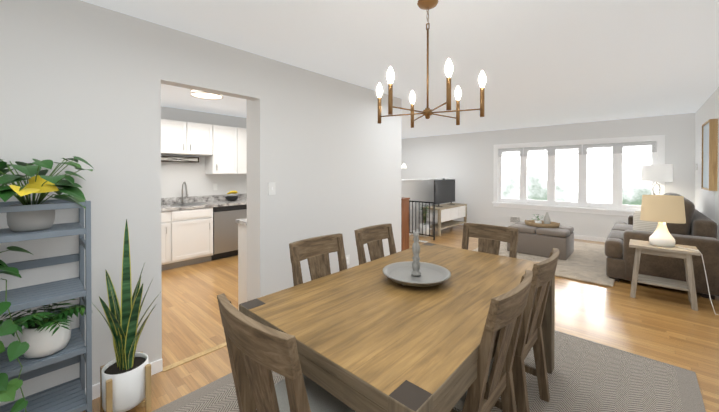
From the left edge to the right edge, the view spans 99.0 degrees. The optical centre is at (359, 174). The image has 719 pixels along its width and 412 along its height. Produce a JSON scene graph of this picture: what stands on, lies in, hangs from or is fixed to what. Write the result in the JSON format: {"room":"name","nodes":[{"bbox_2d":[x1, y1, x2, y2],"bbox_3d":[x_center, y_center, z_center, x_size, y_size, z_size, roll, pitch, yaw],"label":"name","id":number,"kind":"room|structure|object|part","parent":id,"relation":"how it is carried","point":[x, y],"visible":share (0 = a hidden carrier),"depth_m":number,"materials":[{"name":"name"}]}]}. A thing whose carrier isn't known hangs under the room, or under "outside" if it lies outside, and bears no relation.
{"room":"dining room and living room","nodes":[
{"label":"dining room and living room","id":0,"kind":"room"},
{"bbox_2d":[0,0,401,405],"bbox_3d":[-0.924,0.166,2.951,0.250,2.490,4.250,0,1,43],"label":"wall","id":1,"kind":"structure","parent":0,"point":[82,79],"depth_m":2.15,"materials":[{"name":"grey paint"}]},
{"bbox_2d":[268,182,275,194],"bbox_3d":[-0.818,0.131,2.874,0.010,0.116,0.072,0,1,43],"label":"light switch","id":2,"kind":"object","parent":1,"relation":"attached to","point":[271,188],"visible":1,"depth_m":2.87,"materials":[{"name":"white plastic"}]},
{"bbox_2d":[345,254,349,264],"bbox_3d":[-0.142,1.006,3.618,0.007,0.116,0.072,0,1,43],"label":"outlet","id":3,"kind":"object","parent":1,"relation":"attached to","point":[348,259],"visible":0.83,"depth_m":3.63,"materials":[{"name":"white plastic"}]},
{"bbox_2d":[161,106,246,197],"bbox_3d":[-1.697,0.141,6.627,0.120,2.490,8.860,0,1,43],"label":"wall","id":4,"kind":"structure","parent":0,"point":[193,176],"depth_m":5.31,"materials":[{"name":"grey paint"}]},
{"bbox_2d":[161,119,164,161],"bbox_3d":[-3.284,-0.420,4.547,0.342,0.840,0.535,0,1,43],"label":"upper cabinet","id":5,"kind":"object","parent":4,"relation":"attached to","point":[162,120],"depth_m":4.65,"materials":[{"name":"white wood"}]},
{"bbox_2d":[165,119,212,154],"bbox_3d":[-2.870,-0.583,4.997,0.342,0.520,0.800,0,1,43],"label":"upper cabinet","id":6,"kind":"object","parent":4,"relation":"attached to","point":[181,137],"depth_m":4.90,"materials":[{"name":"white wood"}]},
{"bbox_2d":[161,195,246,202],"bbox_3d":[-3.161,0.430,4.925,0.020,0.105,4.110,0,1,43],"label":"backsplash","id":7,"kind":"structure","parent":4,"relation":"attached to","point":[193,199],"depth_m":5.32,"materials":[{"name":"grey stone"}]},
{"bbox_2d":[201,125,240,173],"bbox_3d":[-2.456,-0.426,5.450,0.342,0.840,0.535,0,1,43],"label":"upper cabinet","id":8,"kind":"object","parent":4,"relation":"attached to","point":[226,157],"depth_m":5.34,"materials":[{"name":"white wood"}]},
{"bbox_2d":[241,128,246,173],"bbox_3d":[-2.187,-0.428,5.743,0.342,0.840,0.480,0,1,43],"label":"upper cabinet","id":9,"kind":"object","parent":4,"relation":"attached to","point":[243,130],"depth_m":5.59,"materials":[{"name":"white wood"}]},
{"bbox_2d":[81,0,718,138],"bbox_3d":[0.694,-1.139,4.424,6.610,0.100,8.860,0,1,43],"label":"ceiling","id":10,"kind":"structure","parent":0,"point":[539,63],"depth_m":2.65,"materials":[{"name":"white paint"}]},
{"bbox_2d":[190,89,222,99],"bbox_3d":[-1.919,-1.035,3.863,0.380,0.100,0.380,0,1,43],"label":"kitchen ceiling light","id":11,"kind":"object","parent":10,"relation":"attached to","point":[202,94],"visible":0.54,"depth_m":3.84,"materials":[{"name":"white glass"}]},
{"bbox_2d":[376,0,485,127],"bbox_3d":[0.423,-0.704,1.906,0.682,0.734,0.710,0,1,43],"label":"chandelier","id":12,"kind":"object","parent":10,"relation":"hanging from","point":[427,112],"visible":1,"depth_m":1.87,"materials":[{"name":"gold metal"}]},
{"bbox_2d":[82,225,718,411],"bbox_3d":[0.694,1.451,4.441,6.610,0.100,8.860,0,1,43],"label":"floor","id":13,"kind":"structure","parent":0,"point":[670,326],"depth_m":2.93,"materials":[{"name":"brown wood"}]},
{"bbox_2d":[0,156,93,411],"bbox_3d":[-1.809,0.680,1.528,0.615,1.573,0.754,0,1,43],"label":"ladder shelf","id":14,"kind":"object","parent":13,"relation":"on","point":[51,340],"visible":1,"depth_m":1.62,"materials":[{"name":"grey wood"}]},
{"bbox_2d":[0,299,92,357],"bbox_3d":[-1.663,0.806,1.616,0.410,0.265,0.392,0,1,43],"label":"potted plant","id":15,"kind":"object","parent":14,"relation":"on","point":[48,334],"depth_m":1.59,"materials":[{"name":"white"}]},
{"bbox_2d":[92,219,161,411],"bbox_3d":[-1.387,0.841,1.835,0.322,1.155,0.343,0,1,43],"label":"snake plant","id":16,"kind":"object","parent":13,"relation":"on","point":[125,379],"visible":0.98,"depth_m":1.82,"materials":[{"name":"green plant"}]},
{"bbox_2d":[161,211,176,270],"bbox_3d":[-3.136,0.964,4.512,0.622,0.872,0.600,0,1,43],"label":"base cabinet","id":17,"kind":"object","parent":13,"relation":"on","point":[168,218],"depth_m":4.47,"materials":[{"name":"white wood"}]},
{"bbox_2d":[177,207,216,266],"bbox_3d":[-2.794,0.962,4.885,0.622,0.872,0.672,0,1,43],"label":"base cabinet","id":18,"kind":"object","parent":13,"relation":"on","point":[197,229],"depth_m":4.73,"materials":[{"name":"white wood"}]},
{"bbox_2d":[161,199,246,210],"bbox_3d":[-2.938,0.544,4.721,0.627,0.120,4.110,0,1,43],"label":"countertop","id":19,"kind":"structure","parent":18,"relation":"on","point":[216,202],"depth_m":4.95,"materials":[{"name":"grey stone"}]},
{"bbox_2d":[213,203,246,258],"bbox_3d":[-2.360,0.958,5.357,0.622,0.872,0.735,0,1,43],"label":"dishwasher","id":20,"kind":"object","parent":13,"relation":"on","point":[224,218],"depth_m":5.10,"materials":[{"name":"silver metal"}]},
{"bbox_2d":[237,223,246,309],"bbox_3d":[-0.955,0.951,3.258,0.197,0.915,0.592,0,1,43],"label":"base cabinet","id":21,"kind":"object","parent":13,"relation":"on","point":[241,231],"depth_m":3.05,"materials":[{"name":"white wood"}]},
{"bbox_2d":[237,219,246,226],"bbox_3d":[-0.413,0.470,3.764,0.347,0.040,2.105,0,1,43],"label":"countertop","id":22,"kind":"structure","parent":21,"relation":"on","point":[242,221],"depth_m":3.04,"materials":[{"name":"grey stone"}]},
{"bbox_2d":[401,197,409,250],"bbox_3d":[0.630,0.872,4.551,0.153,1.055,0.199,0,1,43],"label":"newel post","id":23,"kind":"object","parent":13,"relation":"on","point":[404,223],"visible":0.42,"depth_m":4.48,"materials":[{"name":"brown wood"}]},
{"bbox_2d":[409,200,434,239],"bbox_3d":[1.339,0.985,6.710,0.670,0.800,0.024,0,1,43],"label":"stair railing","id":24,"kind":"object","parent":13,"relation":"on","point":[422,202],"visible":0.79,"depth_m":6.69,"materials":[{"name":"black metal"}]},
{"bbox_2d":[420,205,428,236],"bbox_3d":[1.458,1.034,6.893,0.256,0.700,0.240,0,1,43],"label":"potted plant","id":25,"kind":"object","parent":13,"relation":"on","point":[425,227],"visible":0.71,"depth_m":6.82,"materials":[{"name":"white"}]},
{"bbox_2d":[152,330,705,411],"bbox_3d":[0.450,1.413,1.869,2.430,0.008,3.100,0,1,43],"label":"area rug","id":26,"kind":"object","parent":13,"relation":"on","point":[588,376],"visible":0.31,"depth_m":2.04,"materials":[{"name":"grey carpet"}]},
{"bbox_2d":[217,222,558,411],"bbox_3d":[0.343,0.887,1.929,1.409,1.061,2.374,0,1,43],"label":"dining table","id":27,"kind":"object","parent":26,"relation":"on","point":[426,327],"visible":1,"depth_m":1.37,"materials":[{"name":"brown wood"}]},
{"bbox_2d":[383,232,450,286],"bbox_3d":[0.352,0.507,1.911,0.416,0.300,0.416,0,1,43],"label":"centerpiece tray","id":28,"kind":"object","parent":27,"relation":"on","point":[414,273],"depth_m":1.89,"materials":[{"name":"grey ceramic"}]},
{"bbox_2d":[423,178,466,235],"bbox_3d":[2.121,0.737,7.538,0.440,1.285,1.440,0,1,43],"label":"tv stand","id":29,"kind":"object","parent":13,"relation":"on","point":[447,213],"visible":0.77,"depth_m":7.34,"materials":[{"name":"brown wood"}]},
{"bbox_2d":[434,178,454,206],"bbox_3d":[2.094,0.427,7.506,0.200,0.664,1.040,0,1,43],"label":"tv","id":30,"kind":"object","parent":29,"relation":"on","point":[444,190],"depth_m":7.45,"materials":[{"name":"black plastic"}]},
{"bbox_2d":[472,241,614,286],"bbox_3d":[3.311,1.379,5.466,2.000,0.028,2.670,0,1,43],"label":"area rug","id":31,"kind":"object","parent":13,"relation":"on","point":[584,262],"visible":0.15,"depth_m":4.78,"materials":[{"name":"beige carpet"}]},
{"bbox_2d":[507,212,573,259],"bbox_3d":[3.209,1.017,5.449,0.890,0.696,0.770,0,1,43],"label":"ottoman","id":32,"kind":"object","parent":31,"relation":"on","point":[543,238],"visible":0.98,"depth_m":5.18,"materials":[{"name":"fabric"}]},
{"bbox_2d":[525,212,559,227],"bbox_3d":[3.244,0.792,5.463,0.536,0.245,0.400,0,1,43],"label":"tray","id":33,"kind":"object","parent":32,"relation":"on","point":[546,223],"depth_m":5.41,"materials":[{"name":"wood"}]},
{"bbox_2d":[604,193,718,299],"bbox_3d":[4.375,0.846,4.547,1.025,1.107,2.200,0,1,43],"label":"sofa","id":34,"kind":"object","parent":13,"relation":"on","point":[698,230],"visible":0.75,"depth_m":3.77,"materials":[{"name":"brown fabric"}]},
{"bbox_2d":[633,211,657,231],"bbox_3d":[3.885,0.686,4.046,0.420,0.394,0.186,0,1,43],"label":"pillow","id":35,"kind":"object","parent":34,"relation":"on","point":[640,225],"depth_m":4.08,"materials":[{"name":"beige fabric"}]},
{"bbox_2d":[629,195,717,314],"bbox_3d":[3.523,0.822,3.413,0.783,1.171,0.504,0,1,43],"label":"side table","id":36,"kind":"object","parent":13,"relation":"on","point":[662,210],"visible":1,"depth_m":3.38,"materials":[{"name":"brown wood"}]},
{"bbox_2d":[640,195,685,246],"bbox_3d":[3.404,0.516,3.454,0.370,0.560,0.229,0,1,43],"label":"table lamp","id":37,"kind":"object","parent":36,"relation":"on","point":[662,209],"depth_m":3.39,"materials":[{"name":"white ceramic"}]},
{"bbox_3d":[3.660,1.094,3.289,0.410,0.623,0.504,0,1,43],"label":"lamp cord","id":38,"kind":"part","parent":36,"relation":"part of","materials":[{"name":"white plastic"}]},
{"bbox_2d":[401,178,451,230],"bbox_3d":[1.504,0.745,7.501,0.160,1.270,3.010,0,1,43],"label":"wall","id":39,"kind":"structure","parent":0,"point":[417,189],"depth_m":7.28,"materials":[{"name":"grey paint"}]},
{"bbox_2d":[401,113,694,237],"bbox_3d":[3.648,0.134,7.652,6.370,2.490,0.120,0,1,43],"label":"wall","id":40,"kind":"structure","parent":0,"point":[465,161],"depth_m":7.38,"materials":[{"name":"white paint"}]},
{"bbox_2d":[509,216,520,222],"bbox_3d":[3.778,1.100,7.452,0.260,0.160,0.009,0,1,43],"label":"air vent","id":41,"kind":"object","parent":40,"relation":"in","point":[513,219],"visible":0.9,"depth_m":7.46,"materials":[{"name":"white"}]},
{"bbox_2d":[459,222,606,241],"bbox_3d":[3.588,1.336,7.624,6.330,0.085,0.014,0,1,43],"label":"baseboard","id":42,"kind":"structure","parent":40,"relation":"attached to","point":[582,237],"depth_m":6.46,"materials":[{"name":"white wood"}]},
{"bbox_2d":[492,135,664,215],"bbox_3d":[4.560,0.035,6.774,3.120,1.560,0.180,0,1,43],"label":"window","id":43,"kind":"structure","parent":40,"relation":"in","point":[617,206],"depth_m":6.61,"materials":[{"name":"white wood"}]},
{"bbox_2d":[498,141,656,156],"bbox_3d":[4.548,-0.535,6.757,2.856,0.209,0.036,0,1,43],"label":"window blinds","id":44,"kind":"object","parent":43,"relation":"attached to","point":[564,150],"visible":0.88,"depth_m":6.53,"materials":[{"name":"grey"}]},
{"bbox_2d":[641,164,672,194],"bbox_3d":[5.356,0.608,5.545,0.410,1.570,0.410,0,1,43],"label":"table lamp","id":45,"kind":"object","parent":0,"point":[658,173],"visible":0.67,"depth_m":5.39,"materials":[{"name":"silver metal"}]},
{"bbox_2d":[695,87,718,239],"bbox_3d":[3.084,0.171,2.238,0.120,2.490,8.860,0,1,43],"label":"wall","id":46,"kind":"structure","parent":0,"point":[707,203],"depth_m":4.54,"materials":[{"name":"white paint"}]},
{"bbox_2d":[695,119,717,190],"bbox_3d":[5.075,-0.250,4.549,0.071,0.900,1.920,0,1,43],"label":"picture","id":47,"kind":"object","parent":46,"relation":"attached to","point":[709,175],"visible":1,"depth_m":3.86,"materials":[{"name":"brown wood"}]},
{"label":"outside","id":48,"kind":"structure","parent":0,"visible":0},
{"bbox_2d":[502,145,651,204],"bbox_3d":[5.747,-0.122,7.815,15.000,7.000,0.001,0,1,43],"label":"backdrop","id":49,"kind":"structure","parent":48,"point":[599,180],"depth_m":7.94,"materials":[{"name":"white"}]}
]}

